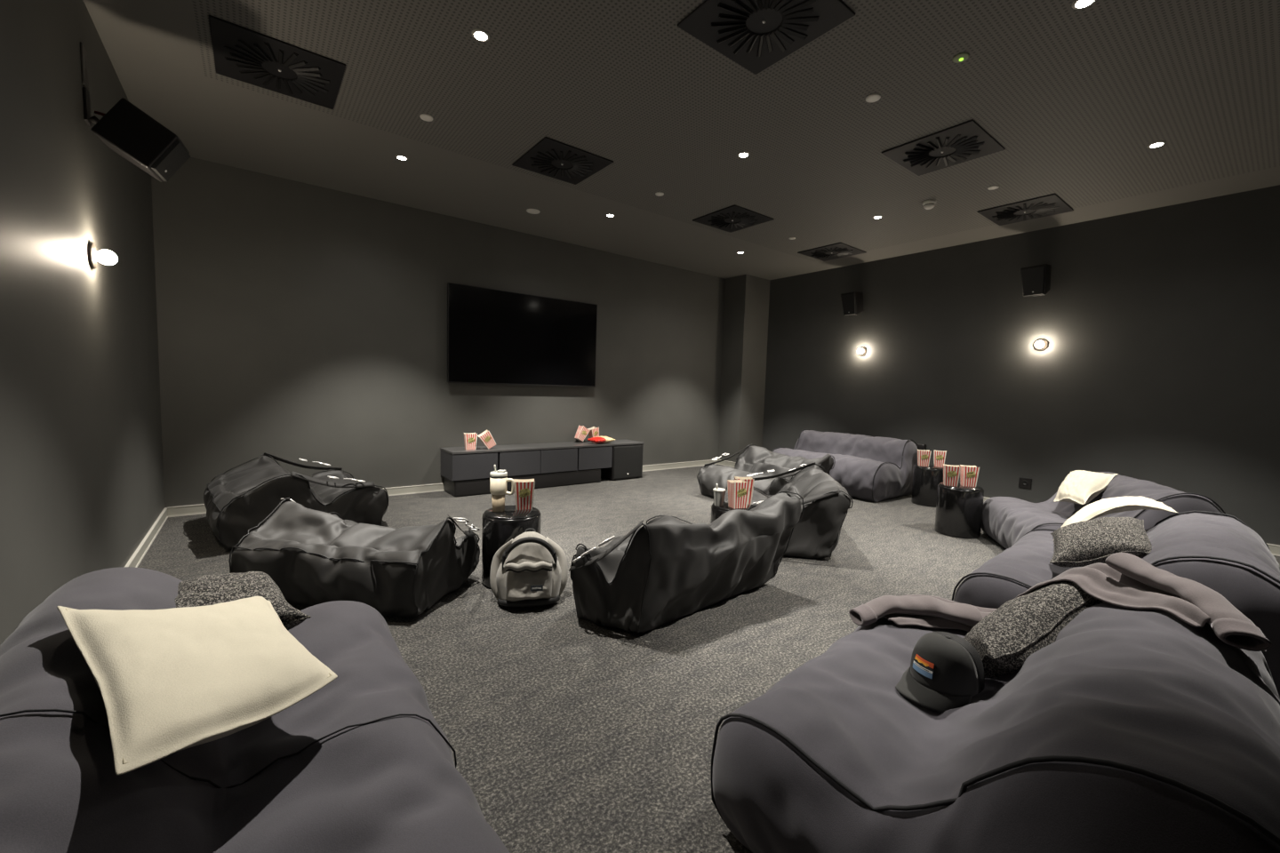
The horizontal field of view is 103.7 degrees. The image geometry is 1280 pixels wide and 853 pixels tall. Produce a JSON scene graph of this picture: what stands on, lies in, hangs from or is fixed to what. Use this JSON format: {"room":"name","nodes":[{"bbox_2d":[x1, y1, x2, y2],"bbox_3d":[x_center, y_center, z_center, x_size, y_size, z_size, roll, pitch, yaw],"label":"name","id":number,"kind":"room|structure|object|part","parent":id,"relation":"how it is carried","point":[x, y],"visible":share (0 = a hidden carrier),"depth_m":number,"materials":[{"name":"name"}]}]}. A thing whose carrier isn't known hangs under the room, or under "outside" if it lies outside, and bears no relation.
{"room":"home theater room","nodes":[
{"label":"home theater room","id":0,"kind":"room"},
{"bbox_2d":[0,0,164,645],"bbox_3d":[-1.770,-0.443,1.200,0.100,2.996,7.517,-2,5,-37],"label":"wall","id":1,"kind":"structure","parent":0,"point":[82,488],"depth_m":2.11,"materials":[{"name":"paint"}]},
{"bbox_2d":[87,242,117,269],"bbox_3d":[-2.635,-0.833,2.473,0.091,0.124,0.124,-2,5,-37],"label":"wall light","id":2,"kind":"object","parent":1,"relation":"attached to","point":[106,257],"visible":1,"depth_m":2.45,"materials":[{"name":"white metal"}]},
{"bbox_3d":[-2.662,-0.832,2.452,0.022,0.124,0.124,-2,5,-37],"label":"plate","id":3,"kind":"part","parent":2,"relation":"part of","materials":[{"name":"brown metal"}]},
{"bbox_3d":[-2.627,-0.833,2.479,0.071,0.072,0.072,-2,5,-37],"label":"globe","id":4,"kind":"part","parent":2,"relation":"part of","materials":[{"name":"white glass"}]},
{"bbox_2d":[80,41,190,182],"bbox_3d":[-2.485,-1.537,2.465,0.382,0.557,0.216,-1,5,-29],"label":"loudspeaker","id":5,"kind":"object","parent":1,"relation":"attached to","point":[125,129],"visible":1,"depth_m":2.41,"materials":[{"name":"black plastic"}]},
{"bbox_3d":[-2.665,-1.722,2.412,0.008,0.190,0.090,-2,5,-37],"label":"junction plate","id":6,"kind":"part","parent":5,"relation":"part of","materials":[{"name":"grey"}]},
{"bbox_3d":[-2.669,-1.543,2.427,0.012,0.150,0.080,-2,5,-37],"label":"wall plate","id":7,"kind":"part","parent":5,"relation":"part of","materials":[{"name":"black plastic"}]},
{"bbox_3d":[-2.600,-1.482,2.477,0.152,0.057,0.075,0,4,-16],"label":"bracket arm","id":8,"kind":"part","parent":5,"relation":"part of","materials":[{"name":"black plastic"}]},
{"bbox_2d":[150,138,190,181],"bbox_3d":[-2.371,-1.343,2.548,0.013,0.192,0.196,37,-13,-27],"label":"grille","id":9,"kind":"object","parent":5,"relation":"attached to","point":[172,155],"depth_m":2.51,"materials":[{"name":"black fabric"}]},
{"bbox_2d":[124,507,167,567],"bbox_3d":[-1.766,1.007,1.346,0.019,0.084,7.317,-2,5,-37],"label":"baseboard","id":10,"kind":"structure","parent":1,"relation":"attached to","point":[141,550],"depth_m":3.46,"materials":[{"name":"grey"}]},
{"bbox_2d":[151,157,725,507],"bbox_3d":[-1.117,-0.811,6.358,7.423,2.996,0.100,-2,5,-37],"label":"wall","id":11,"kind":"structure","parent":0,"point":[296,320],"depth_m":5.05,"materials":[{"name":"paint"}]},
{"bbox_2d":[167,459,717,517],"bbox_3d":[-1.354,0.651,6.245,6.646,0.084,0.019,-2,5,-37],"label":"baseboard","id":12,"kind":"structure","parent":11,"relation":"attached to","point":[192,509],"depth_m":5.42,"materials":[{"name":"grey"}]},
{"bbox_2d":[447,282,597,387],"bbox_3d":[-1.347,-1.035,6.040,1.896,1.074,0.088,-2,5,-37],"label":"television","id":13,"kind":"object","parent":11,"relation":"attached to","point":[500,337],"visible":1,"depth_m":5.91,"materials":[{"name":"black"}]},
{"bbox_2d":[717,459,735,467],"bbox_3d":[1.402,0.595,8.095,0.019,0.084,0.433,-2,5,-37],"label":"baseboard","id":14,"kind":"structure","parent":11,"relation":"attached to","point":[726,463],"depth_m":8.09,"materials":[{"name":"grey wood"}]},
{"bbox_2d":[83,0,1279,279],"bbox_3d":[1.183,-2.061,3.311,7.423,0.110,7.517,-2,5,-37],"label":"ceiling","id":15,"kind":"structure","parent":0,"point":[1076,100],"depth_m":3.25,"materials":[{"name":"grey paint"}]},
{"bbox_2d":[208,15,345,109],"bbox_3d":[-2.095,-2.073,2.924,0.596,0.025,0.596,-2,5,-37],"label":"ceiling vent","id":16,"kind":"object","parent":15,"relation":"in","point":[240,53],"visible":1,"depth_m":2.88,"materials":[{"name":"black metal"}]},
{"bbox_2d":[395,154,407,160],"bbox_3d":[-1.917,-2.161,4.045,0.092,0.006,0.092,-2,5,-37],"label":"recessed light","id":17,"kind":"object","parent":15,"relation":"in","point":[398,156],"visible":1,"depth_m":4.04,"materials":[{"name":"white"}]},
{"bbox_2d":[471,28,489,41],"bbox_3d":[-0.823,-2.019,2.597,0.092,0.006,0.092,-2,5,-37],"label":"recessed light","id":18,"kind":"object","parent":15,"relation":"in","point":[480,35],"visible":1,"depth_m":2.59,"materials":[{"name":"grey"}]},
{"bbox_2d":[526,208,540,214],"bbox_3d":[-1.104,-2.222,5.195,0.140,0.010,0.140,-2,5,-37],"label":"loudspeaker","id":19,"kind":"object","parent":15,"relation":"attached to","point":[530,211],"visible":1,"depth_m":5.17,"materials":[{"name":"white plastic"}]},
{"bbox_2d":[512,136,613,184],"bbox_3d":[-0.626,-2.113,4.048,0.596,0.025,0.596,-2,5,-37],"label":"ceiling vent","id":20,"kind":"object","parent":15,"relation":"in","point":[549,157],"visible":1,"depth_m":4.00,"materials":[{"name":"black metal"}]},
{"bbox_2d":[692,204,773,232],"bbox_3d":[0.967,-2.156,5.256,0.596,0.025,0.596,-2,5,-37],"label":"ceiling vent","id":21,"kind":"object","parent":15,"relation":"in","point":[733,218],"visible":1,"depth_m":5.21,"materials":[{"name":"black metal"}]},
{"bbox_2d":[737,152,750,158],"bbox_3d":[0.787,-2.062,3.817,0.092,0.006,0.092,-2,5,-37],"label":"recessed light","id":22,"kind":"object","parent":15,"relation":"in","point":[742,155],"visible":1,"depth_m":3.81,"materials":[{"name":"white"}]},
{"bbox_2d":[677,0,855,74],"bbox_3d":[0.598,-1.954,2.423,0.596,0.025,0.596,-2,5,-37],"label":"ceiling vent","id":23,"kind":"object","parent":15,"relation":"in","point":[756,35],"visible":1,"depth_m":2.45,"materials":[{"name":"black metal"}]},
{"bbox_2d":[797,242,866,261],"bbox_3d":[2.421,-2.194,6.351,0.596,0.025,0.596,-2,5,-37],"label":"ceiling vent","id":24,"kind":"object","parent":15,"relation":"in","point":[839,250],"visible":1,"depth_m":6.31,"materials":[{"name":"black metal"}]},
{"bbox_2d":[872,215,882,218],"bbox_3d":[2.392,-2.107,5.060,0.092,0.006,0.092,-2,5,-37],"label":"recessed light","id":25,"kind":"object","parent":15,"relation":"in","point":[877,216],"visible":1,"depth_m":5.05,"materials":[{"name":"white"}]},
{"bbox_2d":[922,199,935,209],"bbox_3d":[2.661,-2.037,4.628,0.110,0.064,0.110,-2,5,-37],"label":"smoke detector","id":26,"kind":"object","parent":15,"relation":"attached to","point":[928,204],"visible":1,"depth_m":4.60,"materials":[{"name":"white plastic"}]},
{"bbox_3d":[2.662,-2.057,4.627,0.110,0.024,0.110,-2,5,-37],"label":"plate","id":27,"kind":"part","parent":26,"relation":"part of","materials":[{"name":"white plastic"}]},
{"bbox_2d":[881,120,1005,175],"bbox_3d":[2.197,-1.998,3.656,0.596,0.025,0.596,-2,5,-37],"label":"ceiling vent","id":28,"kind":"object","parent":15,"relation":"in","point":[965,141],"visible":1,"depth_m":3.61,"materials":[{"name":"black metal"}]},
{"bbox_2d":[952,52,969,63],"bbox_3d":[1.694,-1.943,2.654,0.076,0.014,0.076,-2,5,-37],"label":"recessed light","id":29,"kind":"object","parent":15,"relation":"in","point":[961,57],"visible":1,"depth_m":2.64,"materials":[{"name":"green"}]},
{"bbox_2d":[976,193,1073,225],"bbox_3d":[3.650,-2.037,4.768,0.596,0.025,0.596,-2,5,-37],"label":"ceiling vent","id":30,"kind":"object","parent":15,"relation":"in","point":[1050,204],"visible":1,"depth_m":4.73,"materials":[{"name":"black metal"}]},
{"bbox_2d":[1071,0,1096,9],"bbox_3d":[1.998,-1.908,2.259,0.092,0.006,0.092,-2,5,-37],"label":"recessed light","id":31,"kind":"object","parent":15,"relation":"in","point":[1076,4],"visible":1,"depth_m":2.27,"materials":[{"name":"white"}]},
{"bbox_2d":[1147,141,1166,147],"bbox_3d":[3.579,-1.952,3.482,0.092,0.006,0.092,-2,5,-37],"label":"recessed light","id":32,"kind":"object","parent":15,"relation":"in","point":[1158,143],"visible":1,"depth_m":3.47,"materials":[{"name":"white"}]},
{"bbox_2d":[137,464,1279,852],"bbox_3d":[1.089,1.021,3.543,7.423,0.100,7.517,-2,5,-37],"label":"floor","id":33,"kind":"structure","parent":0,"point":[567,733],"depth_m":2.25,"materials":[{"name":"carpet"}]},
{"bbox_2d":[0,567,509,852],"bbox_3d":[-0.882,0.780,1.016,0.979,0.634,2.142,-2,5,-37],"label":"lounger","id":34,"kind":"object","parent":33,"relation":"on","point":[363,764],"visible":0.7,"depth_m":0.95,"materials":[{"name":"grey fabric"}]},
{"bbox_2d":[56,596,337,775],"bbox_3d":[-0.956,0.504,1.138,0.834,0.198,0.429,5,5,36],"label":"cushion","id":35,"kind":"object","parent":34,"relation":"on","point":[169,682],"visible":0.98,"depth_m":1.00,"materials":[{"name":"fabric"}]},
{"bbox_2d":[174,571,311,631],"bbox_3d":[-1.253,0.562,1.506,0.422,0.188,0.381,-2,5,-37],"label":"cushion","id":36,"kind":"object","parent":34,"relation":"on","point":[204,590],"visible":0.31,"depth_m":1.50,"materials":[{"name":"grey fabric"}]},
{"bbox_2d":[203,452,388,550],"bbox_3d":[-2.804,0.533,4.111,1.166,0.546,1.217,-2,6,-43],"label":"bean bag","id":37,"kind":"object","parent":33,"relation":"on","point":[236,501],"visible":0.7,"depth_m":3.81,"materials":[{"name":"black fabric"}]},
{"bbox_2d":[228,497,479,618],"bbox_3d":[-1.568,0.689,2.938,1.218,0.486,0.829,2,4,9],"label":"bean bag","id":38,"kind":"object","parent":33,"relation":"on","point":[314,557],"visible":0.9,"depth_m":2.62,"materials":[{"name":"black fabric"}]},
{"bbox_2d":[481,505,541,588],"bbox_3d":[-0.787,0.732,3.085,0.348,0.431,0.348,-2,5,-37],"label":"table","id":39,"kind":"object","parent":33,"relation":"on","point":[498,529],"visible":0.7,"depth_m":2.94,"materials":[{"name":"black paint"}]},
{"bbox_2d":[489,464,514,512],"bbox_3d":[-0.833,0.375,3.052,0.151,0.283,0.101,2,4,2],"label":"tumbler","id":40,"kind":"object","parent":39,"relation":"on","point":[499,481],"visible":1,"depth_m":3.02,"materials":[{"name":"beige ceramic"}]},
{"bbox_3d":[-0.855,0.287,3.046,0.101,0.024,0.101,2,4,2],"label":"lid","id":41,"kind":"part","parent":40,"relation":"part of","materials":[{"name":"white plastic"}]},
{"bbox_3d":[-0.786,0.365,3.049,0.057,0.105,0.021,2,4,2],"label":"handle","id":42,"kind":"part","parent":40,"relation":"part of","materials":[{"name":"white plastic"}]},
{"bbox_2d":[513,479,535,510],"bbox_3d":[-0.724,0.424,3.142,0.124,0.178,0.094,1,4,-16],"label":"carton","id":43,"kind":"object","parent":39,"relation":"on","point":[524,489],"visible":1,"depth_m":3.10,"materials":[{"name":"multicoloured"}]},
{"bbox_2d":[489,528,567,607],"bbox_3d":[-0.612,0.787,2.768,0.427,0.385,0.277,1,4,-9],"label":"backpack","id":44,"kind":"object","parent":33,"relation":"on","point":[530,573],"visible":1,"depth_m":2.73,"materials":[{"name":"grey fabric"}]},
{"bbox_3d":[-0.602,0.948,2.724,0.335,0.039,0.113,1,-8,-12],"label":"panel","id":45,"kind":"part","parent":44,"relation":"part of","materials":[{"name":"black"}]},
{"bbox_2d":[440,439,644,497],"bbox_3d":[-1.078,0.465,6.169,2.530,0.482,0.430,-2,5,-37],"label":"media cabinet","id":46,"kind":"object","parent":33,"relation":"on","point":[465,472],"visible":0.92,"depth_m":5.79,"materials":[{"name":"laminate"}]},
{"bbox_2d":[464,432,477,449],"bbox_3d":[-1.847,0.162,5.479,0.124,0.178,0.094,-1,5,-29],"label":"carton","id":47,"kind":"object","parent":46,"relation":"on","point":[470,439],"visible":1,"depth_m":5.44,"materials":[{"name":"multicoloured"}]},
{"bbox_3d":[-1.762,0.426,5.385,0.490,0.275,0.019,-2,5,-37],"label":"door","id":48,"kind":"part","parent":46,"relation":"part of","materials":[{"name":"laminate"}]},
{"bbox_2d":[477,429,495,448],"bbox_3d":[-1.687,0.142,5.546,0.192,0.214,0.098,-1,5,-30],"label":"carton","id":49,"kind":"object","parent":46,"relation":"on","point":[485,436],"visible":0.99,"depth_m":5.52,"materials":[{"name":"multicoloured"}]},
{"bbox_3d":[-1.356,0.415,5.696,0.490,0.275,0.019,-2,5,-37],"label":"door","id":50,"kind":"part","parent":46,"relation":"part of","materials":[{"name":"laminate"}]},
{"bbox_3d":[-1.071,0.236,6.152,2.530,0.022,0.430,-2,5,-37],"label":"panel","id":51,"kind":"part","parent":46,"relation":"part of","materials":[{"name":"grey wood"}]},
{"bbox_3d":[-0.962,0.405,5.997,0.492,0.275,0.019,-2,5,-37],"label":"door","id":52,"kind":"part","parent":46,"relation":"part of","materials":[{"name":"laminate"}]},
{"bbox_2d":[574,424,590,441],"bbox_3d":[-0.752,0.089,6.520,0.185,0.210,0.094,-2,6,-41],"label":"carton","id":53,"kind":"object","parent":46,"relation":"on","point":[581,433],"visible":1,"depth_m":6.48,"materials":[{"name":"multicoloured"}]},
{"bbox_2d":[587,426,599,438],"bbox_3d":[-0.613,0.102,6.619,0.094,0.197,0.146,6,6,42],"label":"carton","id":54,"kind":"object","parent":46,"relation":"on","point":[594,432],"visible":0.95,"depth_m":6.59,"materials":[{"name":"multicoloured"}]},
{"bbox_3d":[-0.558,0.394,6.307,0.492,0.275,0.019,-2,5,-37],"label":"door","id":55,"kind":"part","parent":46,"relation":"part of","materials":[{"name":"laminate"}]},
{"bbox_2d":[587,436,615,443],"bbox_3d":[-0.498,0.169,6.479,0.200,0.092,0.310,6,6,44],"label":"snack bag","id":56,"kind":"object","parent":46,"relation":"on","point":[597,439],"visible":1,"depth_m":6.41,"materials":[{"name":"red plastic"}]},
{"bbox_2d":[600,444,642,480],"bbox_3d":[-0.272,0.460,6.761,0.480,0.452,0.404,-2,5,-37],"label":"subwoofer","id":57,"kind":"object","parent":33,"relation":"on","point":[627,461],"visible":0.83,"depth_m":6.59,"materials":[{"name":"black plastic"}]},
{"bbox_2d":[613,446,642,479],"bbox_3d":[-0.154,0.466,6.607,0.456,0.410,0.008,-2,5,-37],"label":"grille","id":58,"kind":"object","parent":57,"relation":"attached to","point":[628,460],"depth_m":6.60,"materials":[{"name":"black fabric"}]},
{"bbox_2d":[568,490,804,634],"bbox_3d":[0.274,0.697,2.804,1.086,0.602,1.118,4,5,24],"label":"bean bag","id":59,"kind":"object","parent":33,"relation":"on","point":[668,569],"visible":1,"depth_m":2.54,"materials":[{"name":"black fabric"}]},
{"bbox_2d":[710,500,758,523],"bbox_3d":[0.654,0.749,3.438,0.348,0.431,0.348,-2,5,-37],"label":"table","id":60,"kind":"object","parent":33,"relation":"on","point":[716,512],"visible":0.16,"depth_m":3.35,"materials":[{"name":"black paint"}]},
{"bbox_2d":[712,483,725,506],"bbox_3d":[0.535,0.457,3.394,0.085,0.151,0.085,-2,5,-37],"label":"cup","id":61,"kind":"object","parent":60,"relation":"on","point":[719,493],"visible":1,"depth_m":3.37,"materials":[{"name":"grey metal"}]},
{"bbox_3d":[0.536,0.426,3.392,0.085,0.016,0.085,-2,5,-37],"label":"lid","id":62,"kind":"part","parent":61,"relation":"part of","materials":[{"name":"white plastic"}]},
{"bbox_2d":[727,479,750,509],"bbox_3d":[0.654,0.450,3.353,0.124,0.178,0.094,0,5,-22],"label":"carton","id":63,"kind":"object","parent":60,"relation":"on","point":[738,490],"visible":1,"depth_m":3.32,"materials":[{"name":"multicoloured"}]},
{"bbox_2d":[734,476,754,504],"bbox_3d":[0.718,0.442,3.483,0.124,0.178,0.094,2,4,0],"label":"carton","id":64,"kind":"object","parent":60,"relation":"on","point":[751,480],"visible":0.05,"depth_m":3.44,"materials":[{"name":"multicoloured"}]},
{"bbox_2d":[696,443,835,497],"bbox_3d":[1.375,0.538,5.641,1.080,0.561,1.194,-1,5,-35],"label":"bean bag","id":65,"kind":"object","parent":33,"relation":"on","point":[754,460],"visible":0.38,"depth_m":5.66,"materials":[{"name":"black fabric"}]},
{"bbox_2d":[724,462,853,559],"bbox_3d":[1.127,0.633,4.183,0.971,0.574,1.214,3,4,10],"label":"bean bag","id":66,"kind":"object","parent":33,"relation":"on","point":[827,502],"visible":0.39,"depth_m":3.65,"materials":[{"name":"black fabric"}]},
{"bbox_2d":[772,429,917,502],"bbox_3d":[2.581,0.444,6.486,1.124,0.693,1.629,-2,5,-37],"label":"lounger","id":67,"kind":"object","parent":33,"relation":"on","point":[870,468],"visible":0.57,"depth_m":6.01,"materials":[{"name":"grey fabric"}]},
{"bbox_2d":[911,464,943,507],"bbox_3d":[3.265,0.661,5.662,0.348,0.431,0.348,-2,5,-37],"label":"table","id":68,"kind":"object","parent":33,"relation":"on","point":[926,480],"visible":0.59,"depth_m":5.54,"materials":[{"name":"black paint"}]},
{"bbox_2d":[917,449,931,466],"bbox_3d":[3.187,0.354,5.648,0.124,0.178,0.094,3,5,17],"label":"carton","id":69,"kind":"object","parent":68,"relation":"on","point":[924,457],"visible":1,"depth_m":5.61,"materials":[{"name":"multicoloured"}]},
{"bbox_2d":[933,449,946,467],"bbox_3d":[3.356,0.360,5.633,0.124,0.178,0.094,4,5,32],"label":"carton","id":70,"kind":"object","parent":68,"relation":"on","point":[939,456],"visible":1,"depth_m":5.60,"materials":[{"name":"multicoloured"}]},
{"bbox_2d":[934,482,983,538],"bbox_3d":[2.830,0.738,4.465,0.348,0.431,0.348,-2,5,-37],"label":"table","id":71,"kind":"object","parent":33,"relation":"on","point":[958,514],"visible":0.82,"depth_m":4.33,"materials":[{"name":"black paint"}]},
{"bbox_2d":[943,464,960,487],"bbox_3d":[2.747,0.431,4.440,0.124,0.178,0.094,4,5,24],"label":"carton","id":72,"kind":"object","parent":71,"relation":"on","point":[951,474],"visible":1,"depth_m":4.41,"materials":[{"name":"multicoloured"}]},
{"bbox_2d":[960,464,979,487],"bbox_3d":[2.907,0.436,4.444,0.124,0.178,0.094,3,4,14],"label":"carton","id":73,"kind":"object","parent":71,"relation":"on","point":[969,475],"visible":1,"depth_m":4.41,"materials":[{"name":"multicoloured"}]},
{"bbox_2d":[710,601,1279,852],"bbox_3d":[1.080,0.805,1.459,1.527,0.638,1.118,-2,6,-43],"label":"lounger","id":74,"kind":"object","parent":33,"relation":"on","point":[1132,731],"depth_m":1.10,"materials":[{"name":"grey fabric"}]},
{"bbox_3d":[0.884,0.708,1.491,0.264,0.173,0.193,0,5,-22],"label":"baseball cap","id":75,"kind":"part","parent":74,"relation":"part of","materials":[{"name":"black fabric"}]},
{"bbox_3d":[0.873,0.690,1.483,0.115,0.132,0.178,-5,8,-21],"label":"crown","id":76,"kind":"part","parent":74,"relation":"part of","materials":[{"name":"black fabric"}]},
{"bbox_2d":[963,581,1102,678],"bbox_3d":[1.298,0.646,1.630,0.676,0.365,0.257,0,5,-19],"label":"cushion","id":77,"kind":"object","parent":74,"relation":"on","point":[1004,639],"visible":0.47,"depth_m":1.53,"materials":[{"name":"grey fabric"}]},
{"bbox_2d":[848,552,1271,652],"bbox_3d":[1.323,0.586,1.735,1.001,0.407,0.580,6,6,42],"label":"sweater","id":78,"kind":"object","parent":74,"relation":"on","point":[1126,580],"visible":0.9,"depth_m":1.53,"materials":[{"name":"grey fabric"}]},
{"bbox_2d":[981,472,1227,549],"bbox_3d":[3.400,0.689,3.889,1.108,0.645,1.344,3,5,18],"label":"lounger","id":79,"kind":"object","parent":33,"relation":"on","point":[1006,520],"visible":0.38,"depth_m":3.67,"materials":[{"name":"grey fabric"}]},
{"bbox_2d":[1053,470,1118,504],"bbox_3d":[3.417,0.463,3.905,1.037,0.199,0.338,-2,5,-37],"label":"cushion","id":80,"kind":"object","parent":79,"relation":"on","point":[1080,487],"visible":1,"depth_m":3.75,"materials":[{"name":"fabric"}]},
{"bbox_2d":[952,511,1279,698],"bbox_3d":[2.438,0.765,2.542,1.463,0.638,1.130,-2,6,-41],"label":"lounger","id":81,"kind":"object","parent":33,"relation":"on","point":[1224,555],"visible":0.25,"depth_m":2.21,"materials":[{"name":"grey fabric"}]},
{"bbox_2d":[1049,517,1151,567],"bbox_3d":[2.266,0.560,2.481,0.373,0.214,0.672,5,6,39],"label":"cushion","id":82,"kind":"object","parent":81,"relation":"on","point":[1081,544],"visible":0.89,"depth_m":2.35,"materials":[{"name":"grey fabric"}]},
{"bbox_2d":[1060,496,1176,527],"bbox_3d":[2.743,0.511,2.892,1.143,0.205,0.245,1,4,-14],"label":"cushion","id":83,"kind":"object","parent":81,"relation":"on","point":[1104,507],"visible":0.83,"depth_m":2.82,"materials":[{"name":"fabric"}]},
{"bbox_2d":[717,274,770,462],"bbox_3d":[1.682,-0.863,8.167,0.577,2.996,0.433,-2,5,-37],"label":"wall pier","id":84,"kind":"object","parent":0,"point":[746,314],"visible":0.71,"depth_m":7.98,"materials":[{"name":"paint"}]},
{"bbox_2d":[761,184,1279,545],"bbox_3d":[4.042,-0.602,5.653,0.100,2.996,7.517,-2,5,-37],"label":"wall","id":85,"kind":"structure","parent":0,"point":[1160,364],"depth_m":5.12,"materials":[{"name":"paint"}]},
{"bbox_2d":[840,291,863,316],"bbox_3d":[2.892,-1.655,6.804,0.293,0.318,0.226,-1,5,-31],"label":"loudspeaker","id":86,"kind":"object","parent":85,"relation":"attached to","point":[852,302],"visible":1,"depth_m":6.73,"materials":[{"name":"black plastic"}]},
{"bbox_2d":[840,292,855,315],"bbox_3d":[2.800,-1.640,6.749,0.013,0.286,0.210,-17,13,-29],"label":"grille","id":87,"kind":"object","parent":86,"relation":"attached to","point":[849,299],"depth_m":6.73,"materials":[{"name":"black fabric"}]},
{"bbox_2d":[857,346,866,356],"bbox_3d":[3.003,-1.025,6.838,0.091,0.124,0.124,-2,5,-37],"label":"wall light","id":88,"kind":"object","parent":85,"relation":"attached to","point":[861,351],"visible":1,"depth_m":6.83,"materials":[{"name":"white metal"}]},
{"bbox_3d":[2.995,-1.025,6.832,0.071,0.072,0.072,-2,5,-37],"label":"globe","id":89,"kind":"part","parent":88,"relation":"part of","materials":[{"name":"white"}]},
{"bbox_2d":[916,443,926,450],"bbox_3d":[3.500,0.277,6.261,0.060,0.120,0.100,-2,5,-37],"label":"wall socket","id":90,"kind":"object","parent":85,"relation":"attached to","point":[919,446],"visible":0.52,"depth_m":6.23,"materials":[{"name":"black plastic"}]},
{"bbox_2d":[1018,477,1031,488],"bbox_3d":[4.166,0.610,5.439,0.016,0.110,0.110,-2,5,-37],"label":"wall socket","id":91,"kind":"object","parent":85,"relation":"attached to","point":[1024,483],"visible":1,"depth_m":5.43,"materials":[{"name":"black plastic"}]},
{"bbox_2d":[1020,264,1051,297],"bbox_3d":[4.120,-1.502,5.207,0.293,0.318,0.226,-1,5,-31],"label":"loudspeaker","id":92,"kind":"object","parent":85,"relation":"attached to","point":[1036,280],"visible":1,"depth_m":5.14,"materials":[{"name":"black plastic"}]},
{"bbox_2d":[1033,338,1048,351],"bbox_3d":[4.199,-0.862,5.282,0.091,0.124,0.124,-2,5,-37],"label":"wall light","id":93,"kind":"object","parent":85,"relation":"attached to","point":[1041,344],"visible":1,"depth_m":5.27,"materials":[{"name":"white glass"}]},
{"bbox_3d":[4.191,-0.862,5.275,0.071,0.072,0.072,-2,5,-37],"label":"globe","id":94,"kind":"part","parent":93,"relation":"part of","materials":[{"name":"white glass"}]},
{"bbox_2d":[983,496,1279,556],"bbox_3d":[4.082,0.868,5.555,0.019,0.084,6.884,-2,5,-37],"label":"baseboard","id":95,"kind":"structure","parent":85,"relation":"attached to","point":[1275,549],"depth_m":4.11,"materials":[{"name":"grey"}]}
]}

